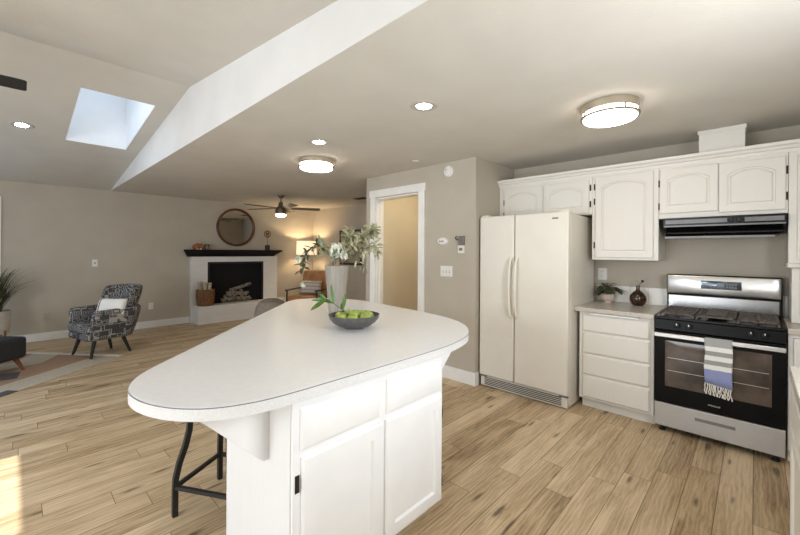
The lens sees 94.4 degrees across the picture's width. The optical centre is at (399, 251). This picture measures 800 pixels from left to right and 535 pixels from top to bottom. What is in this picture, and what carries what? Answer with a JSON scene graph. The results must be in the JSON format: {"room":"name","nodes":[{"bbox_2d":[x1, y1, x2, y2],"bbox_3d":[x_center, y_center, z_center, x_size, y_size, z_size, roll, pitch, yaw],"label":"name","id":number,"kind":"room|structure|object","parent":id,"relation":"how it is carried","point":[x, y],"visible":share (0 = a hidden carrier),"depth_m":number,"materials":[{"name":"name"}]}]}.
{"room":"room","nodes":[
{"label":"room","id":0,"kind":"room"},
{"bbox_2d":[0,180,312,335],"bbox_3d":[-5.074,0.171,6.387,0.120,2.450,8.440,0,0,44],"label":"wall","id":1,"kind":"structure","parent":0,"point":[54,232],"depth_m":6.37,"materials":[{"name":"paint"}]},
{"bbox_2d":[0,196,0,283],"bbox_3d":[-6.344,-0.122,5.010,0.110,1.380,1.300,0,0,44],"label":"window","id":2,"kind":"structure","parent":1,"relation":"in","point":[0,196],"depth_m":5.44,"materials":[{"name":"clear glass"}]},
{"bbox_2d":[92,259,97,266],"bbox_3d":[-5.130,0.195,6.235,0.010,0.120,0.075,0,0,44],"label":"wall jack","id":3,"kind":"object","parent":1,"relation":"attached to","point":[94,261],"visible":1,"depth_m":6.24,"materials":[{"name":"white plastic"}]},
{"bbox_2d":[18,317,189,342],"bbox_3d":[-5.032,1.333,6.341,0.014,0.125,8.200,0,0,44],"label":"baseboard","id":4,"kind":"structure","parent":1,"relation":"attached to","point":[36,337],"depth_m":6.64,"materials":[{"name":"white wood"}]},
{"bbox_2d":[216,208,254,245],"bbox_3d":[-3.490,-0.512,7.910,0.048,0.804,0.804,0,0,44],"label":"round mirror","id":5,"kind":"object","parent":1,"relation":"attached to","point":[234,227],"visible":1,"depth_m":7.90,"materials":[{"name":"brown mirror"}]},
{"bbox_2d":[110,0,427,190],"bbox_3d":[-1.802,-1.314,3.330,9.022,0.580,0.004,0,0,44],"label":"wall","id":6,"kind":"structure","parent":0,"point":[271,66],"depth_m":2.44,"materials":[{"name":"paint"}]},
{"bbox_2d":[313,204,366,300],"bbox_3d":[-0.625,0.203,7.885,4.229,2.440,0.120,0,0,44],"label":"wall","id":7,"kind":"structure","parent":0,"point":[327,223],"depth_m":8.47,"materials":[{"name":"paint"}]},
{"bbox_2d":[339,229,362,265],"bbox_3d":[-1.098,-0.090,8.239,0.790,0.780,0.023,0,0,44],"label":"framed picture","id":8,"kind":"object","parent":7,"relation":"attached to","point":[357,257],"visible":0.51,"depth_m":8.19,"materials":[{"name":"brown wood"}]},
{"bbox_2d":[341,231,359,262],"bbox_3d":[-1.095,-0.090,8.242,0.700,0.690,0.010,0,0,44],"label":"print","id":9,"kind":"object","parent":8,"relation":"attached to","point":[357,257],"depth_m":8.19},
{"bbox_2d":[0,318,789,534],"bbox_3d":[-1.861,1.456,3.300,9.042,0.080,8.440,0,0,44],"label":"floor","id":10,"kind":"structure","parent":0,"point":[76,458],"depth_m":2.44,"materials":[{"name":"brown wood"}]},
{"bbox_2d":[0,267,47,335],"bbox_3d":[-5.516,0.803,5.066,0.930,1.179,1.244,0,0,18],"label":"potted plant","id":11,"kind":"object","parent":10,"relation":"on","point":[5,314],"visible":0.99,"depth_m":5.14,"materials":[{"name":"green plant"}]},
{"bbox_2d":[0,351,123,396],"bbox_3d":[-4.583,1.390,4.040,1.550,0.016,2.077,0,0,5],"label":"area rug","id":12,"kind":"object","parent":10,"relation":"on","point":[40,367],"visible":0.84,"depth_m":4.46,"materials":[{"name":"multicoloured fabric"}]},
{"bbox_2d":[0,336,25,369],"bbox_3d":[-4.719,1.198,4.102,0.600,0.399,0.600,0,0,0],"label":"ottoman","id":13,"kind":"object","parent":12,"relation":"on","point":[13,348],"visible":1,"depth_m":4.25,"materials":[{"name":"grey fabric"}]},
{"bbox_2d":[68,284,142,358],"bbox_3d":[-4.043,0.941,5.146,0.758,0.933,0.732,0,0,28],"label":"accent chair","id":14,"kind":"object","parent":10,"relation":"on","point":[87,324],"visible":0.91,"depth_m":5.00,"materials":[{"name":"fabric"}]},
{"bbox_2d":[68,321,90,334],"bbox_3d":[-4.092,1.017,5.054,0.524,0.110,0.525,0,0,28],"label":"seat cushion","id":15,"kind":"object","parent":14,"relation":"on","point":[74,327],"depth_m":4.84,"materials":[{"name":"fabric"}]},
{"bbox_2d":[96,298,127,314],"bbox_3d":[-3.911,0.748,5.028,0.420,0.219,0.149,0,0,6],"label":"lumbar pillow","id":16,"kind":"object","parent":14,"relation":"on","point":[104,303],"visible":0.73,"depth_m":4.98,"materials":[{"name":"white fabric"}]},
{"bbox_2d":[171,422,226,517],"bbox_3d":[-0.999,1.093,2.113,0.379,0.655,0.376,0,0,14],"label":"bar stool","id":17,"kind":"object","parent":10,"relation":"on","point":[177,485],"visible":0.26,"depth_m":2.00,"materials":[{"name":"black metal"}]},
{"bbox_2d":[184,249,285,324],"bbox_3d":[-3.383,0.686,7.786,0.388,1.440,2.136,0,0,44],"label":"fireplace","id":18,"kind":"object","parent":10,"relation":"on","point":[225,269],"visible":0.8,"depth_m":7.71,"materials":[{"name":"paint"}]},
{"bbox_2d":[192,243,203,249],"bbox_3d":[-3.935,-0.099,7.238,0.090,0.123,0.218,0,0,44],"label":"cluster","id":19,"kind":"object","parent":18,"relation":"on","point":[197,245],"visible":1,"depth_m":7.21,"materials":[{"name":"ceramic"}]},
{"bbox_2d":[195,288,214,306],"bbox_3d":[-3.808,0.897,7.254,0.333,0.322,0.333,0,0,-13],"label":"basket","id":20,"kind":"object","parent":18,"relation":"on","point":[204,298],"visible":0.91,"depth_m":7.12,"materials":[{"name":"wicker"}]},
{"bbox_2d":[198,281,202,289],"bbox_3d":[-3.875,0.809,7.224,0.068,0.454,0.106,0,0,44],"label":"log","id":21,"kind":"object","parent":20,"relation":"in","point":[199,282],"visible":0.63,"depth_m":7.19,"materials":[{"name":"brown wood"}]},
{"bbox_2d":[203,282,206,289],"bbox_3d":[-3.793,0.814,7.216,0.064,0.439,0.064,0,0,44],"label":"log","id":22,"kind":"object","parent":20,"relation":"in","point":[204,283],"visible":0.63,"depth_m":7.19,"materials":[{"name":"brown wood"}]},
{"bbox_2d":[221,282,251,302],"bbox_3d":[-3.468,0.884,7.883,0.111,0.440,0.632,0,0,44],"label":"gas logs","id":23,"kind":"object","parent":18,"relation":"in","point":[227,297],"visible":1,"depth_m":7.86,"materials":[{"name":"brown wood"}]},
{"bbox_2d":[264,231,270,249],"bbox_3d":[-2.953,-0.249,8.261,0.127,0.434,0.110,0,0,-6],"label":"ring sculpture","id":24,"kind":"object","parent":18,"relation":"on","point":[267,247],"visible":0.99,"depth_m":8.23,"materials":[{"name":"brown metal"}]},
{"bbox_2d":[254,298,284,317],"bbox_3d":[-1.942,1.060,5.596,0.496,0.710,0.496,0,0,44],"label":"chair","id":25,"kind":"object","parent":10,"relation":"on","point":[265,305],"visible":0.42,"depth_m":5.43,"materials":[{"name":"beige fabric"}]},
{"bbox_2d":[285,270,326,301],"bbox_3d":[-1.963,0.923,8.070,0.744,0.987,0.812,0,0,14],"label":"armchair","id":26,"kind":"object","parent":10,"relation":"on","point":[311,275],"visible":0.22,"depth_m":8.22,"materials":[{"name":"brown leather"}]},
{"bbox_2d":[288,294,326,300],"bbox_3d":[-1.978,1.010,8.011,0.630,0.140,0.650,0,0,14],"label":"seat cushion","id":27,"kind":"object","parent":26,"relation":"on","point":[299,296],"depth_m":7.75,"materials":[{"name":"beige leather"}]},
{"bbox_2d":[300,280,321,293],"bbox_3d":[-1.955,0.790,8.140,0.500,0.291,0.161,0,0,14],"label":"throw pillow","id":28,"kind":"object","parent":26,"relation":"on","point":[310,287],"visible":0.92,"depth_m":8.08,"materials":[{"name":"beige fabric"}]},
{"bbox_2d":[303,270,326,293],"bbox_3d":[-1.892,0.706,8.353,0.630,0.552,0.229,0,0,14],"label":"cushion","id":29,"kind":"object","parent":26,"relation":"on","point":[311,275],"depth_m":8.31,"materials":[{"name":"brown leather"}]},
{"bbox_2d":[296,241,316,269],"bbox_3d":[-2.211,0.586,8.752,0.464,1.654,0.464,0,0,44],"label":"floor lamp","id":30,"kind":"object","parent":10,"relation":"on","point":[300,244],"visible":0.5,"depth_m":8.56,"materials":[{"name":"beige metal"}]},
{"bbox_2d":[201,352,450,534],"bbox_3d":[-0.323,0.984,1.853,0.602,0.882,1.425,0,0,44],"label":"kitchen island","id":31,"kind":"object","parent":10,"relation":"on","point":[363,458],"visible":0.83,"depth_m":1.58,"materials":[{"name":"white paint"}]},
{"bbox_2d":[128,298,468,421],"bbox_3d":[-0.320,0.520,2.553,1.530,0.044,2.741,0,0,-2],"label":"island countertop","id":32,"kind":"structure","parent":31,"relation":"on","point":[290,353],"depth_m":1.71,"materials":[{"name":"white laminate"}]},
{"bbox_2d":[324,265,348,313],"bbox_3d":[-0.498,0.303,2.907,0.188,0.386,0.188,0,0,44],"label":"vase","id":33,"kind":"object","parent":32,"relation":"on","point":[336,275],"visible":0.68,"depth_m":2.84,"materials":[{"name":"beige ceramic"}]},
{"bbox_2d":[294,238,332,286],"bbox_3d":[-0.658,0.164,2.878,0.342,0.544,0.140,0,0,7],"label":"branch","id":34,"kind":"object","parent":33,"relation":"in","point":[301,261],"visible":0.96,"depth_m":2.88,"materials":[{"name":"green plant"}]},
{"bbox_2d":[313,234,333,264],"bbox_3d":[-0.594,0.150,2.892,0.138,0.572,0.174,0,0,44],"label":"branch","id":35,"kind":"object","parent":33,"relation":"in","point":[320,241],"visible":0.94,"depth_m":2.88,"materials":[{"name":"green plant"}]},
{"bbox_2d":[329,242,347,265],"bbox_3d":[-0.486,0.183,2.878,0.138,0.506,0.158,0,0,-32],"label":"branch","id":36,"kind":"object","parent":33,"relation":"in","point":[336,253],"visible":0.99,"depth_m":2.85,"materials":[{"name":"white plant"}]},
{"bbox_2d":[339,226,354,265],"bbox_3d":[-0.427,0.113,2.962,0.143,0.648,0.171,0,0,15],"label":"branch","id":37,"kind":"object","parent":33,"relation":"in","point":[350,232],"visible":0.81,"depth_m":2.97,"materials":[{"name":"green plant"}]},
{"bbox_2d":[342,257,367,274],"bbox_3d":[-0.379,0.239,2.861,0.288,0.397,0.092,0,0,6],"label":"branch","id":38,"kind":"object","parent":33,"relation":"in","point":[362,262],"visible":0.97,"depth_m":2.85,"materials":[{"name":"green plant"}]},
{"bbox_2d":[339,222,381,263],"bbox_3d":[-0.322,0.103,2.939,0.363,0.669,0.166,0,0,7],"label":"branch","id":39,"kind":"object","parent":33,"relation":"in","point":[372,230],"visible":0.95,"depth_m":2.93,"materials":[{"name":"green plant"}]},
{"bbox_2d":[341,237,385,264],"bbox_3d":[-0.311,0.164,2.908,0.390,0.547,0.127,0,0,17],"label":"branch","id":40,"kind":"object","parent":33,"relation":"in","point":[367,249],"visible":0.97,"depth_m":2.88,"materials":[{"name":"green plant"}]},
{"bbox_2d":[329,310,379,329],"bbox_3d":[-0.297,0.452,2.409,0.330,0.091,0.330,0,0,44],"label":"fruit bowl","id":41,"kind":"object","parent":32,"relation":"on","point":[347,323],"visible":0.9,"depth_m":2.29,"materials":[{"name":"grey ceramic"}]},
{"bbox_2d":[311,284,345,310],"bbox_3d":[-0.498,0.333,2.613,0.260,0.203,0.103,0,0,2],"label":"leafy sprig","id":42,"kind":"object","parent":41,"relation":"in","point":[322,298],"visible":0.96,"depth_m":2.60,"materials":[{"name":"green plant"}]},
{"bbox_2d":[336,314,346,317],"bbox_3d":[-0.372,0.427,2.354,0.076,0.072,0.076,0,0,41],"label":"fruit","id":43,"kind":"object","parent":41,"relation":"in","point":[338,315],"visible":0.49,"depth_m":2.33,"materials":[{"name":"green food"}]},
{"bbox_2d":[349,310,359,317],"bbox_3d":[-0.295,0.414,2.407,0.076,0.072,0.074,0,0,33],"label":"fruit","id":44,"kind":"object","parent":41,"relation":"in","point":[352,312],"visible":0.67,"depth_m":2.38,"materials":[{"name":"green food"}]},
{"bbox_2d":[359,313,370,317],"bbox_3d":[-0.223,0.430,2.359,0.076,0.069,0.075,0,0,-3],"label":"fruit","id":45,"kind":"object","parent":41,"relation":"in","point":[364,315],"visible":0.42,"depth_m":2.35,"materials":[{"name":"green food"}]},
{"bbox_2d":[364,311,373,316],"bbox_3d":[-0.209,0.429,2.439,0.076,0.072,0.074,0,0,-3],"label":"fruit","id":46,"kind":"object","parent":41,"relation":"in","point":[370,313],"visible":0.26,"depth_m":2.43,"materials":[{"name":"green food"}]},
{"bbox_2d":[479,210,593,408],"bbox_3d":[1.415,0.528,3.893,0.915,1.815,0.816,0,0,44],"label":"refrigerator","id":47,"kind":"object","parent":10,"relation":"on","point":[535,268],"visible":0.98,"depth_m":3.58,"materials":[{"name":"beige metal"}]},
{"bbox_2d":[579,311,655,423],"bbox_3d":[2.080,0.998,3.459,0.580,0.884,0.654,0,0,44],"label":"base cabinet","id":48,"kind":"object","parent":10,"relation":"on","point":[617,353],"visible":0.93,"depth_m":3.22,"materials":[{"name":"beige paint"}]},
{"bbox_2d":[574,300,666,318],"bbox_3d":[2.070,0.534,3.467,0.618,0.039,0.660,0,0,44],"label":"countertop","id":49,"kind":"structure","parent":48,"relation":"on","point":[645,311],"depth_m":3.34,"materials":[{"name":"beige laminate"}]},
{"bbox_2d":[595,282,624,302],"bbox_3d":[2.112,0.413,3.732,0.261,0.203,0.301,0,0,44],"label":"potted plant","id":50,"kind":"object","parent":49,"relation":"on","point":[608,296],"visible":1,"depth_m":3.70,"materials":[{"name":"green plant"}]},
{"bbox_2d":[629,280,646,305],"bbox_3d":[2.273,0.393,3.540,0.144,0.245,0.144,0,0,44],"label":"bottle","id":51,"kind":"object","parent":49,"relation":"on","point":[637,298],"visible":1,"depth_m":3.50,"materials":[{"name":"brown glass"}]},
{"bbox_2d":[654,274,786,461],"bbox_3d":[2.532,0.824,2.958,0.744,1.238,0.697,0,0,44],"label":"gas range","id":52,"kind":"object","parent":10,"relation":"on","point":[745,311],"visible":0.99,"depth_m":2.81,"materials":[{"name":"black metal"}]},
{"bbox_2d":[704,337,732,401],"bbox_3d":[2.310,0.850,2.691,0.162,0.429,0.042,0,0,44],"label":"dish towel","id":53,"kind":"object","parent":52,"relation":"hanging from","point":[718,360],"visible":1,"depth_m":2.68,"materials":[{"name":"beige fabric"}]},
{"bbox_2d":[655,309,786,331],"bbox_3d":[2.533,0.532,2.957,0.744,0.022,0.580,0,0,44],"label":"cooktop","id":54,"kind":"object","parent":52,"relation":"in","point":[749,326],"depth_m":2.78,"materials":[{"name":"black metal"}]},
{"bbox_2d":[786,333,799,460],"bbox_3d":[3.073,1.004,2.518,0.634,0.884,0.638,0,0,44],"label":"base cabinet","id":55,"kind":"object","parent":10,"relation":"on","point":[793,341],"visible":0.31,"depth_m":2.52,"materials":[{"name":"beige paint"}]},
{"bbox_2d":[783,317,799,334],"bbox_3d":[3.067,0.540,2.511,0.637,0.039,0.660,0,0,44],"label":"countertop","id":56,"kind":"structure","parent":55,"relation":"on","point":[792,328],"depth_m":2.55,"materials":[{"name":"beige laminate"}]},
{"bbox_2d":[788,268,799,323],"bbox_3d":[3.178,0.322,2.603,0.607,0.397,0.376,0,0,44],"label":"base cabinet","id":57,"kind":"object","parent":56,"relation":"on","point":[793,273],"visible":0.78,"depth_m":2.68,"materials":[{"name":"beige paint"}]},
{"bbox_2d":[790,386,799,534],"bbox_3d":[0.669,0.989,0.046,0.683,0.884,3.800,0,0,44],"label":"base cabinet","id":58,"kind":"object","parent":10,"relation":"on","point":[795,415],"visible":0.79,"depth_m":1.50,"materials":[{"name":"beige paint"}]},
{"bbox_2d":[789,366,799,412],"bbox_3d":[0.670,0.526,0.047,0.687,0.039,3.840,0,0,44],"label":"countertop","id":59,"kind":"structure","parent":58,"relation":"on","point":[794,372],"depth_m":1.48,"materials":[{"name":"beige laminate"}]},
{"bbox_2d":[0,0,799,209],"bbox_3d":[-1.837,-1.313,3.307,9.042,0.603,8.420,0,0,44],"label":"ceiling","id":60,"kind":"structure","parent":0,"point":[510,82],"depth_m":2.56,"materials":[{"name":"paint"}]},
{"bbox_2d":[0,74,26,90],"bbox_3d":[-3.035,-1.263,2.112,1.346,0.553,1.284,0,0,44],"label":"ceiling fan","id":61,"kind":"object","parent":60,"relation":"hanging from","point":[6,81],"visible":1,"depth_m":2.52,"materials":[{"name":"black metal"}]},
{"bbox_2d":[9,121,34,128],"bbox_3d":[-4.016,-1.340,3.938,0.191,0.029,0.190,0,0,-41],"label":"recessed light","id":62,"kind":"object","parent":60,"relation":"in","point":[18,124],"visible":1,"depth_m":3.93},
{"bbox_2d":[65,87,154,149],"bbox_3d":[-3.215,-1.739,4.073,1.498,0.867,0.645,0,0,44],"label":"window","id":63,"kind":"structure","parent":60,"relation":"attached to","point":[98,118],"depth_m":4.56,"materials":[{"name":"clear glass"}]},
{"bbox_2d":[243,194,319,216],"bbox_3d":[-2.171,-0.825,6.705,1.352,0.403,1.343,0,0,44],"label":"ceiling fan","id":64,"kind":"object","parent":60,"relation":"hanging from","point":[280,211],"visible":1,"depth_m":6.70,"materials":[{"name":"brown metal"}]},
{"bbox_2d":[298,156,333,172],"bbox_3d":[-0.930,-0.961,4.125,0.386,0.115,0.386,0,0,44],"label":"flush light","id":65,"kind":"object","parent":60,"relation":"attached to","point":[318,164],"visible":1,"depth_m":3.99,"materials":[{"name":"white glass"}]},
{"bbox_2d":[300,161,332,172],"bbox_3d":[-0.930,-0.936,4.125,0.356,0.065,0.356,0,0,44],"label":"diffuser","id":66,"kind":"object","parent":65,"relation":"attached to","point":[310,166],"depth_m":4.02,"materials":[{"name":"white glass"}]},
{"bbox_2d":[308,139,328,144],"bbox_3d":[-0.754,-1.015,3.447,0.192,0.006,0.192,0,0,44],"label":"recessed light","id":67,"kind":"object","parent":60,"relation":"in","point":[312,141],"visible":1,"depth_m":3.44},
{"bbox_2d":[410,100,437,111],"bbox_3d":[0.166,-1.009,2.580,0.192,0.006,0.192,0,0,44],"label":"recessed light","id":68,"kind":"object","parent":60,"relation":"in","point":[424,105],"visible":1,"depth_m":2.57,"materials":[{"name":"white"}]},
{"bbox_2d":[580,94,640,127],"bbox_3d":[1.434,-0.947,2.537,0.358,0.115,0.358,0,0,44],"label":"flush light","id":69,"kind":"object","parent":60,"relation":"attached to","point":[614,110],"visible":1,"depth_m":2.43,"materials":[{"name":"white glass"}]},
{"bbox_2d":[583,103,637,127],"bbox_3d":[1.434,-0.922,2.537,0.328,0.065,0.328,0,0,44],"label":"diffuser","id":70,"kind":"object","parent":69,"relation":"attached to","point":[596,115],"depth_m":2.45,"materials":[{"name":"white glass"}]},
{"bbox_2d":[383,196,417,310],"bbox_3d":[0.621,0.211,5.030,1.523,2.440,1.077,0,0,44],"label":"wall","id":71,"kind":"structure","parent":0,"point":[400,252],"depth_m":5.49,"materials":[{"name":"paint"}]},
{"bbox_2d":[366,157,481,383],"bbox_3d":[0.787,0.212,5.203,1.763,2.440,1.797,0,0,44],"label":"wall","id":72,"kind":"structure","parent":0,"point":[453,204],"depth_m":4.14,"materials":[{"name":"paint"}]},
{"bbox_2d":[369,182,425,311],"bbox_3d":[-0.015,0.302,4.801,0.995,2.250,0.154,0,0,44],"label":"door frame","id":73,"kind":"structure","parent":72,"relation":"attached to","point":[376,204],"depth_m":4.88,"materials":[{"name":"white wood"}]},
{"bbox_2d":[437,238,447,244],"bbox_3d":[0.482,-0.115,4.229,0.140,0.087,0.034,0,0,44],"label":"thermostat","id":74,"kind":"object","parent":72,"relation":"attached to","point":[441,241],"visible":1,"depth_m":4.21,"materials":[{"name":"white plastic"}]},
{"bbox_2d":[440,266,451,276],"bbox_3d":[0.522,0.225,4.202,0.165,0.120,0.016,0,0,44],"label":"switch plate","id":75,"kind":"object","parent":72,"relation":"attached to","point":[446,271],"visible":1,"depth_m":4.20,"materials":[{"name":"white plastic"}]},
{"bbox_2d":[444,166,452,176],"bbox_3d":[0.539,-0.905,4.176,0.124,0.123,0.038,0,0,44],"label":"smoke detector","id":76,"kind":"object","parent":72,"relation":"attached to","point":[448,171],"visible":1,"depth_m":4.16,"materials":[{"name":"white plastic"}]},
{"bbox_2d":[455,236,464,252],"bbox_3d":[0.656,-0.075,4.067,0.118,0.192,0.027,0,0,44],"label":"remote","id":77,"kind":"object","parent":72,"relation":"attached to","point":[461,239],"visible":1,"depth_m":4.04,"materials":[{"name":"white plastic"}]},
{"bbox_2d":[442,365,478,385],"bbox_3d":[0.776,1.362,5.198,1.791,0.140,1.811,0,0,44],"label":"baseboard","id":78,"kind":"structure","parent":72,"relation":"attached to","point":[470,378],"depth_m":4.05,"materials":[{"name":"white wood"}]},
{"bbox_2d":[482,159,513,215],"bbox_3d":[1.142,0.214,4.385,0.120,2.440,0.867,0,0,44],"label":"wall","id":79,"kind":"structure","parent":0,"point":[492,172],"depth_m":4.19,"materials":[{"name":"paint"}]},
{"bbox_2d":[514,125,799,318],"bbox_3d":[2.551,0.223,3.551,3.070,2.440,0.120,0,0,44],"label":"wall","id":80,"kind":"structure","parent":0,"point":[760,256],"depth_m":3.37,"materials":[{"name":"paint"}]},
{"bbox_2d":[499,177,592,217],"bbox_3d":[1.634,-0.550,4.081,0.995,0.375,0.388,0,0,44],"label":"upper cabinet","id":81,"kind":"object","parent":80,"relation":"attached to","point":[575,195],"visible":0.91,"depth_m":3.89,"materials":[{"name":"beige paint"}]},
{"bbox_2d":[497,139,799,187],"bbox_3d":[2.209,-0.763,3.274,2.944,0.078,0.078,0,0,44],"label":"crown molding","id":82,"kind":"structure","parent":81,"relation":"attached to","point":[789,145],"depth_m":3.18,"materials":[{"name":"beige paint"}]},
{"bbox_2d":[598,268,606,279],"bbox_3d":[2.116,0.235,3.878,0.085,0.125,0.010,0,0,44],"label":"wall outlet","id":83,"kind":"object","parent":80,"relation":"attached to","point":[602,272],"visible":1,"depth_m":3.88,"materials":[{"name":"white plastic"}]},
{"bbox_2d":[592,169,665,260],"bbox_3d":[2.186,-0.327,3.550,0.536,0.815,0.388,0,0,44],"label":"upper cabinet","id":84,"kind":"object","parent":80,"relation":"attached to","point":[626,223],"visible":0.97,"depth_m":3.39,"materials":[{"name":"beige paint"}]},
{"bbox_2d":[597,285,666,305],"bbox_3d":[2.303,0.433,3.696,0.612,0.164,0.011,0,0,44],"label":"tile backsplash","id":85,"kind":"structure","parent":80,"relation":"attached to","point":[655,296],"depth_m":3.60,"materials":[{"name":"white tile"}]},
{"bbox_2d":[698,123,746,152],"bbox_3d":[2.694,-0.864,3.096,0.296,0.261,0.344,0,0,44],"label":"duct cover","id":86,"kind":"object","parent":80,"relation":"attached to","point":[734,136],"visible":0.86,"depth_m":2.97,"materials":[{"name":"beige paint"}]},
{"bbox_2d":[658,152,787,219],"bbox_3d":[2.662,-0.506,3.095,0.784,0.452,0.388,0,0,44],"label":"upper cabinet","id":87,"kind":"object","parent":80,"relation":"attached to","point":[757,184],"visible":0.98,"depth_m":2.92,"materials":[{"name":"beige paint"}]},
{"bbox_2d":[663,213,786,238],"bbox_3d":[2.642,-0.191,3.050,0.735,0.176,0.474,0,0,44],"label":"range hood","id":88,"kind":"object","parent":87,"relation":"attached to","point":[775,224],"visible":1,"depth_m":2.90,"materials":[{"name":"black metal"}]},
{"bbox_2d":[782,296,787,316],"bbox_3d":[3.073,0.438,2.958,0.030,0.164,0.011,0,0,44],"label":"tile backsplash","id":89,"kind":"structure","parent":80,"relation":"attached to","point":[784,298],"depth_m":2.95,"materials":[{"name":"white tile"}]},
{"bbox_2d":[784,151,799,267],"bbox_3d":[3.167,-0.303,2.606,0.632,0.850,0.393,0,0,44],"label":"upper cabinet","id":90,"kind":"object","parent":80,"relation":"attached to","point":[792,235],"visible":0.86,"depth_m":2.68,"materials":[{"name":"beige paint"}]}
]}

